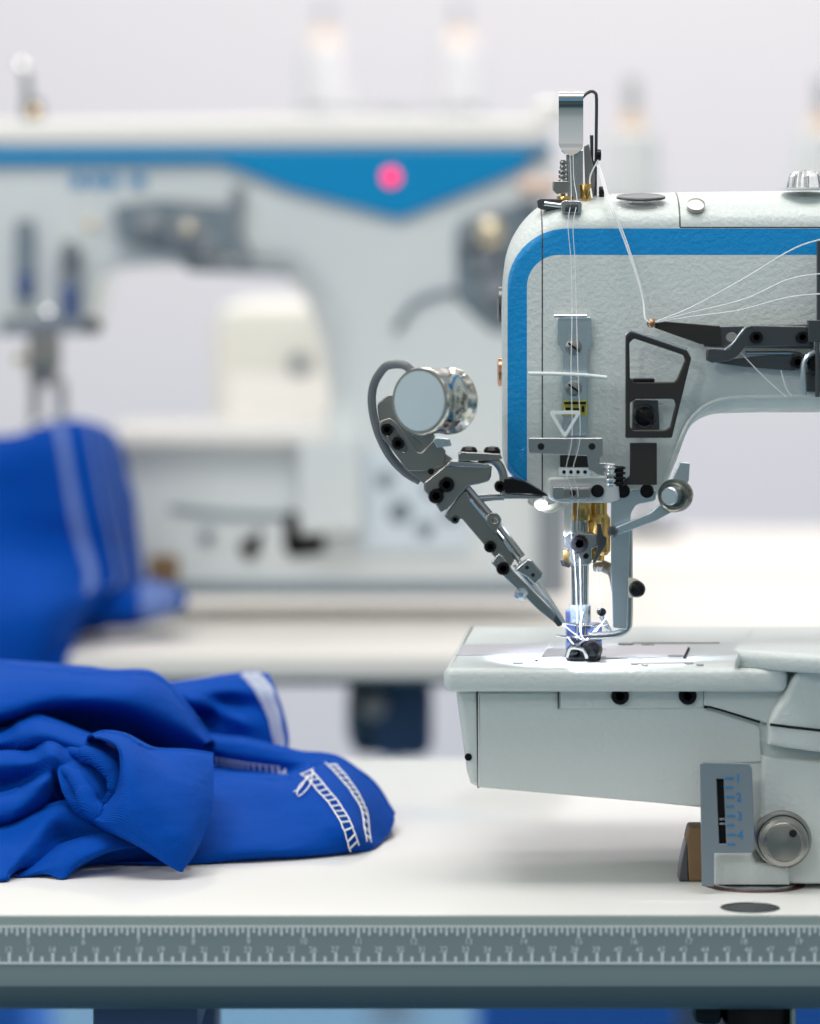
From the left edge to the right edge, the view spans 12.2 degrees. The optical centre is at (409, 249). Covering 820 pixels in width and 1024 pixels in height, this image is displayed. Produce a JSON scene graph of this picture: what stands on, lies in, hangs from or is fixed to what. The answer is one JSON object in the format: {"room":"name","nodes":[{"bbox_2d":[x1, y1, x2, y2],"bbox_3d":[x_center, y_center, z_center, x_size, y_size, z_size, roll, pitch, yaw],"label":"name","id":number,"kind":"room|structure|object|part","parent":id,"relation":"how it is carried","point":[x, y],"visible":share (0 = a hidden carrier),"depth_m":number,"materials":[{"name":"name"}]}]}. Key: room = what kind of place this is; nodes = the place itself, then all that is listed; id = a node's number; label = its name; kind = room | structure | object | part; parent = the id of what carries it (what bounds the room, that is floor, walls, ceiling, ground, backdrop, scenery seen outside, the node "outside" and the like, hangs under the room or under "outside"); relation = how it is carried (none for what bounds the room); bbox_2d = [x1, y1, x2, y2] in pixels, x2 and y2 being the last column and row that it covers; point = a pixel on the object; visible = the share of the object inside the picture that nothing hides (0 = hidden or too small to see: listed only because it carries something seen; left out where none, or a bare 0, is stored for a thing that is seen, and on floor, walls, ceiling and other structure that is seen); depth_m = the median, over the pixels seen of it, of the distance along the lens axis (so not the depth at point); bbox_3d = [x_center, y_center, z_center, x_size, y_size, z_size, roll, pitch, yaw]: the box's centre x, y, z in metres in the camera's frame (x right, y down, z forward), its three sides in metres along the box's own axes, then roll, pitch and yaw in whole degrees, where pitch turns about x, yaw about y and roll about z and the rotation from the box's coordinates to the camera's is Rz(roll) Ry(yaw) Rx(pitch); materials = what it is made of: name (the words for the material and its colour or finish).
{"room":"textile factory","nodes":[
{"label":"textile factory","id":0,"kind":"room"},
{"bbox_2d":[53,1009,473,1023],"bbox_3d":[0.000,1.075,3.200,9.000,0.040,7.200,0,0,0],"label":"floor","id":1,"kind":"structure","parent":0,"point":[60,1016],"depth_m":5.28,"materials":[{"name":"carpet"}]},
{"bbox_2d":[0,1009,52,1023],"bbox_3d":[-0.652,0.885,4.675,0.415,0.340,0.374,0,0,0],"label":"crate","id":2,"kind":"object","parent":1,"relation":"on","point":[7,1016],"visible":0.02,"depth_m":4.51,"materials":[{"name":"blue plastic"}]},
{"bbox_2d":[303,111,481,1019],"bbox_3d":[-0.024,0.432,5.300,0.246,1.246,0.080,0,0,0],"label":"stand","id":3,"kind":"object","parent":1,"relation":"on","point":[380,1014],"visible":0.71,"depth_m":5.26,"materials":[{"name":"metal"}]},
{"bbox_2d":[301,2,348,110],"bbox_3d":[-0.117,-0.266,5.300,0.066,0.152,0.066,0,0,0],"label":"thread cone","id":4,"kind":"object","parent":3,"relation":"on","point":[324,69],"visible":0.95,"depth_m":5.28,"materials":[{"name":"white fabric"}]},
{"bbox_2d":[303,111,481,116],"bbox_3d":[-0.024,-0.188,5.300,0.246,0.006,0.070,0,0,0],"label":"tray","id":5,"kind":"object","parent":3,"relation":"on","point":[305,113],"depth_m":5.27,"materials":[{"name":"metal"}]},
{"bbox_2d":[436,2,483,110],"bbox_3d":[0.069,-0.266,5.300,0.066,0.152,0.066,0,0,0],"label":"thread cone","id":6,"kind":"object","parent":3,"relation":"on","point":[459,69],"visible":0.96,"depth_m":5.28,"materials":[{"name":"white fabric"}]},
{"bbox_2d":[0,758,819,1023],"bbox_3d":[0.000,0.679,2.033,1.500,0.752,0.548,0,0,0],"label":"table","id":7,"kind":"object","parent":1,"relation":"on","point":[473,897],"visible":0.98,"depth_m":1.76,"materials":[{"name":"laminate"}]},
{"bbox_2d":[0,660,395,880],"bbox_3d":[-0.128,0.261,2.029,0.240,0.086,0.346,0,0,-7],"label":"garment","id":8,"kind":"object","parent":7,"relation":"on","point":[99,766],"visible":1,"depth_m":1.94,"materials":[{"name":"blue fabric"}]},
{"bbox_2d":[0,926,819,963],"bbox_3d":[-0.005,0.318,1.759,1.421,0.018,0.001,0,0,0],"label":"ruler","id":9,"kind":"object","parent":7,"relation":"attached to","point":[18,944],"depth_m":1.76,"materials":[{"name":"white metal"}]},
{"bbox_2d":[367,90,819,885],"bbox_3d":[0.185,0.113,1.901,0.412,0.383,0.269,0,0,0],"label":"sewing machine","id":10,"kind":"object","parent":7,"relation":"on","point":[628,320],"visible":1,"depth_m":1.84,"materials":[{"name":"paint"}]},
{"bbox_3d":[0.001,0.093,1.836,0.032,0.025,0.004,0,0,0],"label":"slotted plate","id":11,"kind":"part","parent":10,"relation":"part of","materials":[{"name":"silver metal"}]},
{"bbox_3d":[0.007,0.094,1.841,0.044,0.050,0.003,0,0,0],"label":"arm","id":12,"kind":"part","parent":10,"relation":"part of","materials":[{"name":"silver metal"}]},
{"bbox_2d":[392,367,477,446],"bbox_3d":[0.012,0.075,1.813,0.040,0.040,0.053,0,0,0],"label":"canister","id":13,"kind":"object","parent":10,"relation":"on","point":[427,402],"depth_m":1.80,"materials":[{"name":"silver metal"}]},
{"bbox_3d":[0.023,0.112,1.833,0.032,0.025,0.004,0,0,0],"label":"hinge plate","id":14,"kind":"part","parent":10,"relation":"part of","materials":[{"name":"silver metal"}]},
{"bbox_3d":[0.033,0.098,1.837,0.021,0.004,0.016,0,0,0],"label":"mount plate","id":15,"kind":"part","parent":10,"relation":"part of","materials":[{"name":"silver metal"}]},
{"bbox_3d":[0.040,0.134,1.833,0.025,0.031,0.002,0,0,0],"label":"link rail","id":16,"kind":"part","parent":10,"relation":"part of","materials":[{"name":"silver metal"}]},
{"bbox_3d":[0.046,0.199,1.913,0.048,0.001,0.053,0,0,0],"label":"slide plate","id":17,"kind":"part","parent":10,"relation":"part of","materials":[{"name":"silver metal"}]},
{"bbox_3d":[0.062,0.163,1.833,0.026,0.032,0.009,0,0,0],"label":"link rail","id":18,"kind":"part","parent":10,"relation":"part of","materials":[{"name":"silver metal"}]},
{"bbox_2d":[535,501,547,509],"bbox_3d":[0.063,0.123,1.846,0.006,0.005,0.006,0,0,0],"label":"lamp","id":19,"kind":"object","parent":10,"relation":"on","point":[540,505],"depth_m":1.84,"materials":[{"name":"white"}]},
{"bbox_3d":[0.074,-0.033,1.868,0.004,0.022,0.004,0,0,0],"label":"tension post","id":20,"kind":"part","parent":10,"relation":"part of","materials":[{"name":"silver metal"}]},
{"bbox_3d":[0.079,0.061,1.848,0.017,0.057,0.002,0,0,0],"label":"thread plate","id":21,"kind":"part","parent":10,"relation":"part of","materials":[{"name":"silver metal"}]},
{"bbox_3d":[0.080,-0.035,1.870,0.008,0.027,0.004,0,0,0],"label":"strap post","id":22,"kind":"part","parent":10,"relation":"part of","materials":[{"name":"metal"}]},
{"bbox_3d":[0.087,-0.037,1.871,0.005,0.030,0.003,0,0,0],"label":"post","id":23,"kind":"part","parent":10,"relation":"part of","materials":[{"name":"silver metal"}]},
{"bbox_3d":[0.087,-0.060,1.871,0.010,0.036,0.003,0,0,-29],"label":"guide rod","id":24,"kind":"part","parent":10,"relation":"part of","materials":[{"name":"grey metal"}]},
{"bbox_3d":[0.090,-0.039,1.875,0.003,0.034,0.003,0,0,0],"label":"post","id":25,"kind":"part","parent":10,"relation":"part of","materials":[{"name":"grey metal"}]},
{"bbox_3d":[0.096,0.159,1.872,0.014,0.015,0.007,0,0,28],"label":"spreader rod","id":26,"kind":"part","parent":10,"relation":"part of","materials":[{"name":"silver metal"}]},
{"bbox_3d":[0.095,0.182,1.868,0.006,0.009,0.003,0,0,0],"label":"foot arm","id":27,"kind":"part","parent":10,"relation":"part of","materials":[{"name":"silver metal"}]},
{"bbox_3d":[0.097,0.159,1.851,0.022,0.058,0.005,0,0,0],"label":"hook rod","id":28,"kind":"part","parent":10,"relation":"part of","materials":[{"name":"metal"}]},
{"bbox_3d":[0.103,0.199,1.902,0.074,0.001,0.059,0,0,0],"label":"needle plate","id":29,"kind":"part","parent":10,"relation":"part of","materials":[{"name":"silver metal"}]},
{"bbox_3d":[0.106,0.215,1.836,0.069,0.009,0.002,0,0,0],"label":"plate","id":30,"kind":"part","parent":10,"relation":"part of","materials":[{"name":"white paint"}]},
{"bbox_3d":[0.204,0.205,1.930,0.376,0.011,0.210,0,0,0],"label":"bed plate","id":31,"kind":"part","parent":10,"relation":"part of","materials":[{"name":"white paint"}]},
{"bbox_3d":[0.160,0.218,1.837,0.040,0.017,0.006,0,0,0],"label":"sweep panel","id":32,"kind":"part","parent":10,"relation":"part of","materials":[{"name":"white paint"}]},
{"bbox_3d":[0.177,0.281,1.823,0.024,0.024,0.015,0,0,0],"label":"dial knob","id":33,"kind":"part","parent":10,"relation":"part of","materials":[{"name":"silver metal"}]},
{"bbox_3d":[0.195,0.057,1.834,0.002,0.026,0.002,0,0,0],"label":"guide rod","id":34,"kind":"part","parent":10,"relation":"part of","materials":[{"name":"grey metal"}]},
{"bbox_2d":[690,1009,795,1023],"bbox_3d":[0.158,0.402,1.857,0.048,0.100,0.095,0,0,0],"label":"motor","id":35,"kind":"object","parent":7,"relation":"attached to","point":[701,1016],"visible":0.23,"depth_m":1.81,"materials":[{"name":"black metal"}]},
{"bbox_3d":[0.164,0.402,1.860,0.032,0.100,0.090,0,0,0],"label":"motor","id":36,"kind":"part","parent":35,"relation":"part of","materials":[{"name":"black metal"}]},
{"bbox_3d":[0.181,0.402,1.820,0.002,0.100,0.020,0,0,0],"label":"plate","id":37,"kind":"part","parent":35,"relation":"part of","materials":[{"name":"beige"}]},
{"bbox_2d":[66,574,819,1023],"bbox_3d":[0.150,0.680,3.252,2.900,0.750,0.735,0,0,0],"label":"table","id":38,"kind":"object","parent":1,"relation":"on","point":[294,640],"visible":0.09,"depth_m":3.14,"materials":[{"name":"white"}]},
{"bbox_2d":[0,419,187,663],"bbox_3d":[-0.273,0.250,2.988,0.201,0.233,0.253,0,0,-7],"label":"garment","id":39,"kind":"object","parent":38,"relation":"on","point":[71,562],"visible":0.98,"depth_m":2.99,"materials":[{"name":"blue fabric"}]},
{"bbox_2d":[0,58,567,596],"bbox_3d":[-0.120,0.063,3.217,0.500,0.445,0.186,0,0,0],"label":"sewing machine","id":40,"kind":"object","parent":38,"relation":"on","point":[395,234],"visible":0.84,"depth_m":3.16,"materials":[{"name":"white metal"}]},
{"bbox_3d":[-0.316,0.008,3.153,0.015,0.066,0.006,0,0,0],"label":"thread plate","id":41,"kind":"part","parent":40,"relation":"part of","materials":[{"name":"blue"}]},
{"bbox_3d":[-0.314,-0.128,3.190,0.019,0.050,0.018,0,0,0],"label":"thread post","id":42,"kind":"part","parent":40,"relation":"part of","materials":[{"name":"grey"}]},
{"bbox_3d":[-0.278,0.033,3.152,0.018,0.066,0.008,0,0,0],"label":"thread plate","id":43,"kind":"part","parent":40,"relation":"part of","materials":[{"name":"grey"}]},
{"bbox_3d":[-0.261,-0.020,3.127,0.011,0.011,0.006,0,0,0],"label":"tension knob","id":44,"kind":"part","parent":40,"relation":"part of","materials":[{"name":"metal"}]},
{"bbox_3d":[-0.181,-0.017,3.127,0.011,0.011,0.006,0,0,0],"label":"tension knob","id":45,"kind":"part","parent":40,"relation":"part of","materials":[{"name":"gold metal"}]},
{"bbox_3d":[-0.167,0.235,3.156,0.011,0.011,0.006,0,0,0],"label":"bed knob","id":46,"kind":"part","parent":40,"relation":"part of","materials":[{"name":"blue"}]},
{"bbox_3d":[-0.142,0.016,3.158,0.090,0.011,0.004,0,0,0],"label":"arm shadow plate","id":47,"kind":"part","parent":40,"relation":"part of","materials":[{"name":"white metal"}]},
{"bbox_3d":[-0.140,-0.020,3.150,0.022,0.065,0.004,0,0,0],"label":"take lever","id":48,"kind":"part","parent":40,"relation":"part of","materials":[{"name":"grey metal"}]},
{"bbox_3d":[-0.132,0.245,3.156,0.016,0.016,0.006,0,0,0],"label":"bed knob","id":49,"kind":"part","parent":40,"relation":"part of","materials":[{"name":"black"}]},
{"bbox_3d":[-0.125,0.235,3.156,0.008,0.008,0.006,0,0,0],"label":"bed knob","id":50,"kind":"part","parent":40,"relation":"part of","materials":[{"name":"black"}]},
{"bbox_3d":[-0.058,0.279,3.157,0.329,0.012,0.006,0,0,0],"label":"plate","id":51,"kind":"part","parent":40,"relation":"part of","materials":[{"name":"grey metal"}]},
{"bbox_2d":[383,168,398,184],"bbox_3d":[-0.016,-0.060,3.152,0.014,0.014,0.006,0,0,0],"label":"indicator light","id":52,"kind":"object","parent":40,"relation":"attached to","point":[390,175],"depth_m":3.15,"materials":[{"name":"pink plastic"}]},
{"bbox_2d":[376,471,451,538],"bbox_3d":[0.006,0.210,3.156,0.067,0.056,0.001,0,0,0],"label":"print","id":53,"kind":"object","parent":40,"relation":"attached to","point":[404,510],"depth_m":3.16},
{"bbox_3d":[0.004,0.207,3.158,0.090,0.082,0.004,0,0,0],"label":"printed panel","id":54,"kind":"part","parent":40,"relation":"part of","materials":[{"name":"white"}]},
{"bbox_3d":[0.066,-0.015,3.136,0.024,0.024,0.011,0,0,0],"label":"bobbin knob","id":55,"kind":"part","parent":40,"relation":"part of","materials":[{"name":"gold metal"}]},
{"bbox_3d":[0.072,0.013,3.163,0.070,0.111,0.012,0,0,0],"label":"motor","id":56,"kind":"part","parent":40,"relation":"part of","materials":[{"name":"grey"}]},
{"bbox_2d":[347,685,431,757],"bbox_3d":[-0.017,0.384,3.208,0.071,0.071,0.143,0,0,0],"label":"motor","id":57,"kind":"object","parent":38,"relation":"attached to","point":[388,721],"visible":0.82,"depth_m":3.16,"materials":[{"name":"blue"}]},
{"bbox_2d":[474,1009,819,1023],"bbox_3d":[0.343,0.875,4.625,0.535,0.360,0.374,0,0,0],"label":"crate","id":58,"kind":"object","parent":1,"relation":"on","point":[481,1016],"visible":0.02,"depth_m":4.44,"materials":[{"name":"blue plastic"}]},
{"bbox_2d":[568,529,819,573],"bbox_3d":[0.200,0.680,3.930,3.000,0.750,0.540,0,0,0],"label":"table","id":59,"kind":"object","parent":1,"relation":"on","point":[697,551],"visible":0.02,"depth_m":3.86,"materials":[{"name":"white"}]},
{"bbox_2d":[214,299,330,418],"bbox_3d":[-0.132,0.178,3.913,0.133,0.255,0.153,0,0,0],"label":"sewing machine","id":60,"kind":"object","parent":59,"relation":"on","point":[269,360],"depth_m":3.85,"materials":[{"name":"white"}]},
{"bbox_3d":[-0.132,0.195,3.845,0.103,0.140,0.010,0,0,0],"label":"panel","id":61,"kind":"part","parent":60,"relation":"part of","materials":[{"name":"white plastic"}]},
{"bbox_3d":[-0.110,0.115,3.841,0.022,0.022,0.008,0,0,0],"label":"knob","id":62,"kind":"part","parent":60,"relation":"part of","materials":[{"name":"grey"}]},
{"bbox_2d":[610,502,681,537],"bbox_3d":[0.339,0.129,4.100,0.263,0.353,0.080,0,0,0],"label":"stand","id":63,"kind":"object","parent":59,"relation":"on","point":[645,531],"visible":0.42,"depth_m":4.08,"materials":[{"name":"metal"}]},
{"bbox_2d":[604,78,659,193],"bbox_3d":[0.237,-0.116,4.100,0.060,0.135,0.060,0,0,0],"label":"thread cone","id":64,"kind":"object","parent":63,"relation":"on","point":[631,160],"visible":0.76,"depth_m":4.08,"materials":[{"name":"white fabric"}]},
{"bbox_2d":[794,78,819,190],"bbox_3d":[0.440,-0.116,4.100,0.060,0.135,0.060,0,0,0],"label":"thread cone","id":65,"kind":"object","parent":63,"relation":"on","point":[808,142],"visible":0.7,"depth_m":4.08,"materials":[{"name":"white fabric"}]},
{"bbox_2d":[0,0,819,757],"bbox_3d":[0.000,-0.545,6.550,9.000,3.200,0.100,0,0,0],"label":"wall","id":66,"kind":"structure","parent":0,"point":[727,86],"depth_m":6.50,"materials":[{"name":"white paint"}]}
]}

